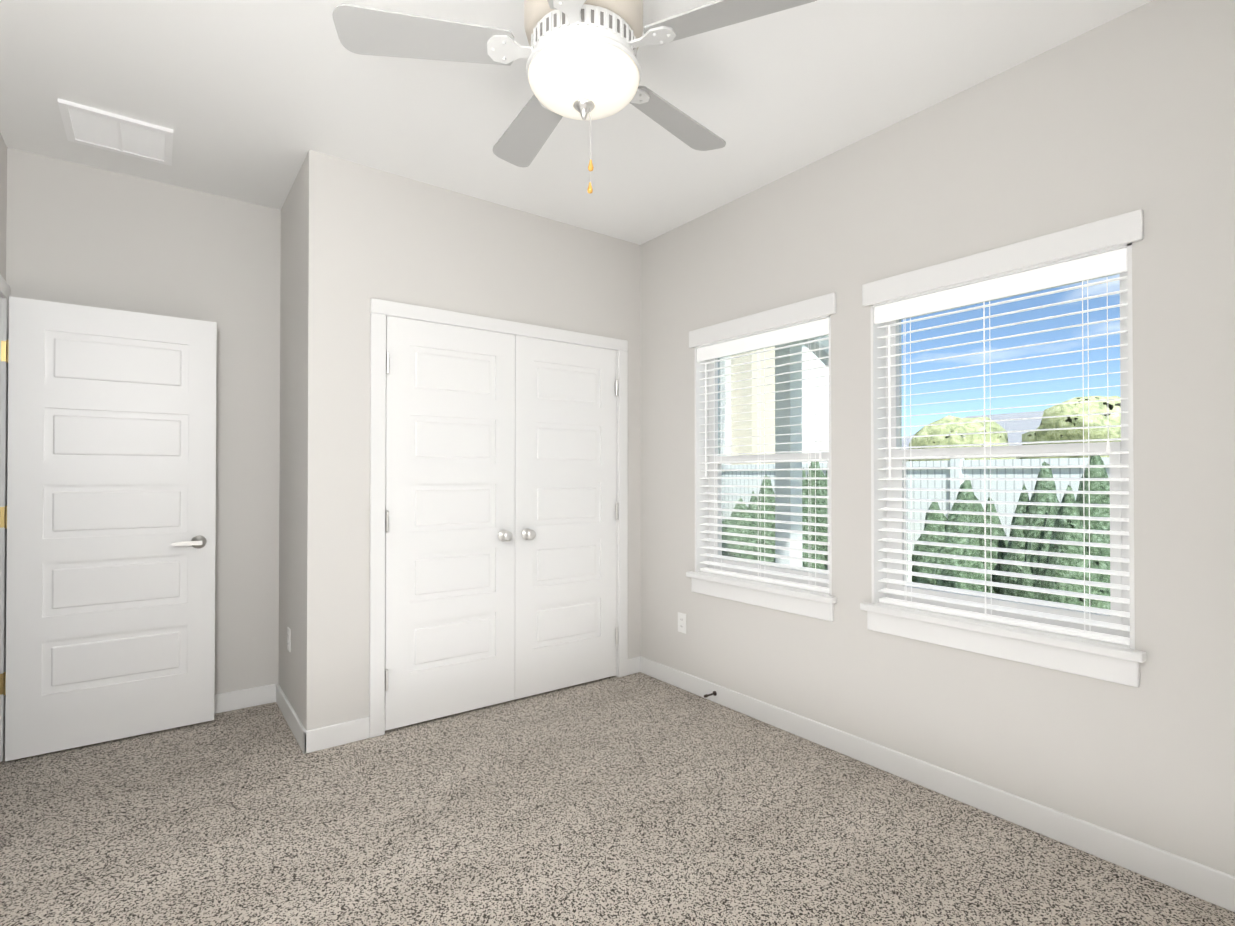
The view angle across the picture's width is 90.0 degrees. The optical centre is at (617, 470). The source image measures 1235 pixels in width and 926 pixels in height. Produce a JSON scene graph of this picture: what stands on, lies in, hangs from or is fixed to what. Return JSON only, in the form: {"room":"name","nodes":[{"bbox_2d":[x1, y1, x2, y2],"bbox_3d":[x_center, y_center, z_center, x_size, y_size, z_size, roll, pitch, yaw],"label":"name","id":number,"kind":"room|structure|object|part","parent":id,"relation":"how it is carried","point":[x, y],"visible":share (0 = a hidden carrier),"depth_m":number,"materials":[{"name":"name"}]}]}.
{"room":"empty bedroom","nodes":[
{"label":"empty bedroom","id":0,"kind":"room"},
{"bbox_2d":[0,133,6,280],"bbox_3d":[-1.530,0.389,1.029,0.120,3.740,4.290,0,-1,-37],"label":"wall","id":1,"kind":"structure","parent":0,"point":[3,184],"depth_m":2.74,"materials":[{"name":"white paint"}]},
{"bbox_2d":[0,296,1,441],"bbox_3d":[-2.522,0.241,2.357,0.122,2.060,0.808,0,-1,-37],"label":"door frame","id":2,"kind":"structure","parent":1,"relation":"attached to","point":[0,358],"depth_m":2.71,"materials":[{"name":"white paint"}]},
{"bbox_2d":[0,274,9,761],"bbox_3d":[-2.522,0.218,2.357,0.156,2.105,0.918,0,-1,-37],"label":"trim","id":3,"kind":"structure","parent":1,"relation":"attached to","point":[4,290],"depth_m":2.71,"materials":[{"name":"white paint"}]},
{"bbox_2d":[0,296,216,760],"bbox_3d":[-2.364,0.252,2.902,0.802,2.024,0.106,0,-1,-37],"label":"entry door","id":4,"kind":"structure","parent":1,"relation":"in","point":[111,545],"depth_m":2.89,"materials":[{"name":"white paint"}]},
{"bbox_3d":[-2.689,0.204,2.717,0.060,1.562,0.015,0,-1,-37],"label":"entry door hinges","id":5,"kind":"part","parent":4,"relation":"part of","materials":[{"name":"gold metal"}]},
{"bbox_3d":[-2.111,0.357,3.078,0.184,0.066,0.087,0,-1,-37],"label":"handle","id":6,"kind":"part","parent":4,"relation":"part of","materials":[{"name":"silver metal"}]},
{"bbox_2d":[6,148,280,694],"bbox_3d":[-2.154,-0.090,3.320,4.460,2.740,0.120,0,-1,-37],"label":"wall","id":7,"kind":"structure","parent":0,"point":[80,234],"depth_m":3.27,"materials":[{"name":"white paint"}]},
{"bbox_2d":[214,683,277,713],"bbox_3d":[-2.322,1.228,3.099,1.100,0.100,0.014,0,-1,-37],"label":"baseboard","id":8,"kind":"structure","parent":7,"relation":"attached to","point":[242,699],"depth_m":3.33,"materials":[{"name":"white paint"}]},
{"bbox_2d":[278,162,303,722],"bbox_3d":[-1.634,-0.091,3.210,0.120,2.740,0.680,0,-1,-37],"label":"wall","id":9,"kind":"structure","parent":0,"point":[291,427],"depth_m":3.14,"materials":[{"name":"white paint"}]},
{"bbox_2d":[287,627,290,651],"bbox_3d":[-1.682,0.863,3.159,0.008,0.114,0.070,0,-1,-37],"label":"electrical outlet","id":10,"kind":"object","parent":9,"relation":"attached to","point":[288,639],"visible":1,"depth_m":3.15,"materials":[{"name":"white plastic"}]},
{"bbox_2d":[276,684,305,753],"bbox_3d":[-1.648,1.228,3.104,0.014,0.100,0.814,0,-1,-37],"label":"baseboard","id":11,"kind":"structure","parent":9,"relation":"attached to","point":[295,724],"depth_m":3.02,"materials":[{"name":"white paint"}]},
{"bbox_2d":[302,150,639,730],"bbox_3d":[-0.666,0.410,3.430,1.940,3.740,0.120,0,-1,-37],"label":"wall","id":12,"kind":"structure","parent":0,"point":[369,233],"depth_m":2.96,"materials":[{"name":"white paint"}]},
{"bbox_2d":[303,717,368,752],"bbox_3d":[-1.300,1.226,2.865,0.284,0.100,0.014,0,-1,-37],"label":"baseboard","id":13,"kind":"structure","parent":12,"relation":"attached to","point":[322,738],"depth_m":2.86,"materials":[{"name":"white paint"}]},
{"bbox_2d":[385,352,388,690],"bbox_3d":[-1.121,0.247,3.004,0.018,1.647,0.018,0,-1,-37],"label":"left closet door hinges","id":14,"kind":"object","parent":12,"relation":"attached to","point":[386,521],"visible":1,"depth_m":3.00,"materials":[{"name":"silver metal"}]},
{"bbox_2d":[385,316,514,730],"bbox_3d":[-0.840,0.255,3.208,0.698,2.024,0.104,0,-1,-37],"label":"closet door","id":15,"kind":"structure","parent":12,"relation":"in","point":[450,543],"depth_m":3.21,"materials":[{"name":"white paint"}]},
{"bbox_3d":[-0.606,0.355,3.360,0.066,0.066,0.069,0,-1,-37],"label":"knob","id":16,"kind":"part","parent":15,"relation":"part of","materials":[{"name":"silver metal"}]},
{"bbox_2d":[369,298,627,737],"bbox_3d":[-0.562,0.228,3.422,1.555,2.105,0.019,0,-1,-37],"label":"trim","id":17,"kind":"structure","parent":12,"relation":"attached to","point":[380,309],"depth_m":2.99,"materials":[{"name":"white paint"}]},
{"bbox_2d":[515,335,615,698],"bbox_3d":[-0.278,0.258,3.627,0.698,2.024,0.104,0,-1,-37],"label":"closet door","id":18,"kind":"structure","parent":12,"relation":"in","point":[565,514],"depth_m":3.63,"materials":[{"name":"white paint"}]},
{"bbox_3d":[-0.491,0.356,3.446,0.066,0.066,0.069,0,-1,-37],"label":"knob","id":19,"kind":"part","parent":18,"relation":"part of","materials":[{"name":"silver metal"}]},
{"bbox_2d":[616,379,617,643],"bbox_3d":[-0.003,0.254,3.839,0.018,1.647,0.018,0,-1,-37],"label":"right closet door hinges","id":20,"kind":"object","parent":12,"relation":"attached to","point":[616,511],"visible":1,"depth_m":3.83,"materials":[{"name":"silver metal"}]},
{"bbox_2d":[628,656,639,674],"bbox_3d":[0.105,1.235,3.915,0.115,0.100,0.014,0,-1,-37],"label":"baseboard","id":21,"kind":"structure","parent":12,"relation":"attached to","point":[633,665],"depth_m":3.91,"materials":[{"name":"white paint"}]},
{"bbox_2d":[0,0,1152,244],"bbox_3d":[-0.805,-1.525,1.663,4.620,0.100,4.410,0,-1,-37],"label":"ceiling","id":22,"kind":"structure","parent":0,"point":[252,100],"depth_m":2.39,"materials":[{"name":"white paint"}]},
{"bbox_2d":[58,98,172,165],"bbox_3d":[-2.162,-1.458,2.683,0.370,0.016,0.350,0,-1,-37],"label":"ceiling vent","id":23,"kind":"object","parent":22,"relation":"in","point":[99,128],"visible":0.98,"depth_m":2.66,"materials":[{"name":"white metal"}]},
{"bbox_2d":[332,0,816,193],"bbox_3d":[-0.098,-1.151,1.867,1.317,0.642,1.311,0,-1,-37],"label":"fan","id":24,"kind":"object","parent":22,"relation":"hanging from","point":[582,63],"visible":1,"depth_m":1.74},
{"bbox_3d":[-0.099,-1.121,1.825,0.328,0.082,0.328,0,-1,-37],"label":"lamp shade","id":25,"kind":"part","parent":24,"relation":"part of","materials":[{"name":"white glass"}]},
{"bbox_2d":[0,672,1234,925],"bbox_3d":[-0.805,1.315,1.638,4.620,0.100,4.410,0,-1,-37],"label":"floor","id":26,"kind":"structure","parent":0,"point":[638,798],"depth_m":2.15,"materials":[{"name":"carpet"}]},
{"bbox_2d":[640,0,1234,875],"bbox_3d":[0.981,-0.093,2.986,0.160,2.740,4.410,0,-1,-37],"label":"wall","id":27,"kind":"structure","parent":0,"point":[1132,110],"depth_m":2.20,"materials":[{"name":"white paint"}]},
{"bbox_2d":[678,612,685,633],"bbox_3d":[0.379,0.897,3.642,0.008,0.114,0.070,0,-1,-37],"label":"electrical outlet","id":28,"kind":"object","parent":27,"relation":"attached to","point":[682,622],"visible":1,"depth_m":3.64,"materials":[{"name":"white plastic"}]},
{"bbox_2d":[704,691,716,697],"bbox_3d":[0.507,1.228,3.384,0.080,0.026,0.026,0,-1,-37],"label":"door stop","id":29,"kind":"object","parent":27,"relation":"attached to","point":[714,693],"visible":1,"depth_m":3.39,"materials":[{"name":"brown metal"}]},
{"bbox_2d":[686,571,836,621],"bbox_3d":[0.738,0.636,3.216,0.145,0.115,0.960,0,-1,-37],"label":"window sill","id":30,"kind":"structure","parent":27,"relation":"attached to","point":[809,603],"depth_m":3.12,"materials":[{"name":"white paint"}]},
{"bbox_2d":[689,292,835,595],"bbox_3d":[0.768,-0.101,3.245,0.170,1.420,0.960,0,-1,-37],"label":"window","id":31,"kind":"structure","parent":27,"relation":"in","point":[721,420],"depth_m":3.43,"materials":[{"name":"white plastic"}]},
{"bbox_3d":[0.708,-0.764,3.206,0.020,0.095,0.960,0,-1,-37],"label":"window head trim","id":32,"kind":"part","parent":31,"relation":"part of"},
{"bbox_2d":[697,318,828,592],"bbox_3d":[0.747,-0.066,3.229,0.070,1.282,0.872,0,-1,-37],"label":"window blind","id":33,"kind":"object","parent":31,"relation":"attached to","point":[817,328],"visible":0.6,"depth_m":3.18,"materials":[{"name":"white plastic"}]},
{"bbox_2d":[640,656,1234,911],"bbox_3d":[1.150,1.223,2.602,0.014,0.100,3.370,0,-1,-37],"label":"baseboard","id":34,"kind":"structure","parent":27,"relation":"attached to","point":[1203,882],"depth_m":2.28,"materials":[{"name":"white paint"}]},
{"bbox_2d":[862,209,1143,649],"bbox_3d":[1.425,-0.109,2.366,0.170,1.420,0.960,0,-1,-37],"label":"window","id":35,"kind":"structure","parent":27,"relation":"in","point":[1116,472],"depth_m":2.32,"materials":[{"name":"white plastic"}]},
{"bbox_2d":[874,248,1129,644],"bbox_3d":[1.404,-0.074,2.350,0.070,1.282,0.872,0,-1,-37],"label":"window blind","id":36,"kind":"object","parent":35,"relation":"attached to","point":[1095,266],"visible":0.94,"depth_m":2.28,"materials":[{"name":"white plastic"}]},
{"bbox_3d":[1.365,-0.772,2.327,0.020,0.095,0.960,0,-1,-37],"label":"window head trim","id":37,"kind":"part","parent":35,"relation":"part of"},
{"bbox_2d":[860,602,1146,686],"bbox_3d":[1.395,0.628,2.337,0.145,0.115,0.960,0,-1,-37],"label":"window sill","id":38,"kind":"structure","parent":27,"relation":"attached to","point":[1105,660],"depth_m":2.22,"materials":[{"name":"white paint"}]},
{"label":"outside","id":39,"kind":"structure","parent":0,"visible":0},
{"bbox_3d":[36.560,1.919,30.532,89.840,0.100,85.000,0,-1,-37],"label":"ground","id":40,"kind":"structure","parent":39,"visible":0},
{"bbox_2d":[724,498,770,561],"bbox_3d":[1.459,0.993,7.360,0.888,1.344,0.897,0,-1,-37],"label":"bush","id":41,"kind":"object","parent":40,"relation":"on","point":[746,539],"depth_m":7.22,"materials":[{"name":"green plant"}]},
{"bbox_2d":[731,346,774,464],"bbox_3d":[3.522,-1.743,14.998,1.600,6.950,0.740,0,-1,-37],"label":"house","id":42,"kind":"structure","parent":40,"relation":"on","point":[756,415],"depth_m":14.60,"materials":[{"name":"beige"}]},
{"bbox_2d":[748,475,774,561],"bbox_3d":[2.045,0.862,8.637,0.920,1.628,0.895,0,-1,-37],"label":"bush","id":43,"kind":"object","parent":40,"relation":"on","point":[771,517],"depth_m":8.42,"materials":[{"name":"green plant"}]},
{"bbox_2d":[722,335,828,464],"bbox_3d":[2.540,-2.007,18.985,5.900,7.550,7.700,0,-1,-37],"label":"house","id":44,"kind":"structure","parent":40,"relation":"on","point":[816,411],"depth_m":16.86,"materials":[{"name":"white paint"}]},
{"bbox_2d":[773,527,824,569],"bbox_3d":[1.926,1.081,6.662,0.872,1.155,0.723,0,-1,-37],"label":"bush","id":45,"kind":"object","parent":40,"relation":"on","point":[811,547],"depth_m":6.54,"materials":[{"name":"green plant"}]},
{"bbox_2d":[775,338,828,565],"bbox_3d":[0.565,0.070,5.127,1.740,3.150,5.400,0,-1,-37],"label":"porch","id":46,"kind":"object","parent":40,"relation":"on","point":[779,412],"depth_m":4.81,"materials":[{"name":"white paint"}]},
{"bbox_2d":[802,462,827,559],"bbox_3d":[2.573,0.727,7.839,0.917,1.885,0.709,0,-1,-37],"label":"bush","id":47,"kind":"object","parent":40,"relation":"on","point":[823,501],"depth_m":7.60,"materials":[{"name":"green plant"}]},
{"bbox_2d":[824,546,827,565],"bbox_3d":[2.730,0.845,6.918,0.834,1.633,0.798,0,-1,-37],"label":"bush","id":48,"kind":"object","parent":40,"relation":"on","point":[825,557],"depth_m":6.95,"materials":[{"name":"green plant"}]},
{"bbox_2d":[722,457,1109,581],"bbox_3d":[5.260,0.732,6.473,0.120,1.850,40.060,0,-1,-37],"label":"fence","id":49,"kind":"object","parent":40,"relation":"on","point":[952,495],"depth_m":7.74,"materials":[{"name":"plastic"}]},
{"bbox_2d":[917,521,994,593],"bbox_3d":[2.762,1.024,5.042,0.855,1.241,0.825,0,-1,-37],"label":"bush","id":50,"kind":"object","parent":40,"relation":"on","point":[960,563],"depth_m":4.83,"materials":[{"name":"green plant"}]},
{"bbox_2d":[912,480,1008,593],"bbox_3d":[3.521,0.864,6.376,1.012,1.585,0.945,0,-1,-37],"label":"bush","id":51,"kind":"object","parent":40,"relation":"on","point":[994,531],"depth_m":6.27,"materials":[{"name":"green plant"}]},
{"bbox_2d":[909,415,1015,460],"bbox_3d":[11.533,-0.039,20.689,2.949,3.644,3.482,0,-1,-37],"label":"tree","id":52,"kind":"object","parent":40,"relation":"on","point":[952,439],"depth_m":19.86,"materials":[{"name":"green plant"}]},
{"bbox_2d":[902,411,1103,460],"bbox_3d":[18.281,-0.384,27.310,9.900,4.450,11.200,0,-1,-37],"label":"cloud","id":53,"kind":"structure","parent":40,"relation":"on","point":[1025,423],"depth_m":26.45,"materials":[{"name":"white"}]},
{"bbox_2d":[1000,461,1075,599],"bbox_3d":[3.848,0.781,5.590,0.825,1.737,0.724,0,-1,-37],"label":"bush","id":54,"kind":"object","parent":40,"relation":"on","point":[1044,522],"depth_m":5.50,"materials":[{"name":"green plant"}]},
{"bbox_2d":[1021,395,1120,458],"bbox_3d":[12.742,-0.134,16.618,3.104,3.762,3.518,0,-1,-37],"label":"tree","id":55,"kind":"object","parent":40,"relation":"on","point":[1100,418],"depth_m":15.87,"materials":[{"name":"green plant"}]},
{"bbox_2d":[1038,456,1109,609],"bbox_3d":[3.496,0.731,4.478,0.879,1.817,0.877,0,-1,-37],"label":"bush","id":56,"kind":"object","parent":40,"relation":"on","point":[1071,511],"depth_m":4.37,"materials":[{"name":"green plant"}]}
]}

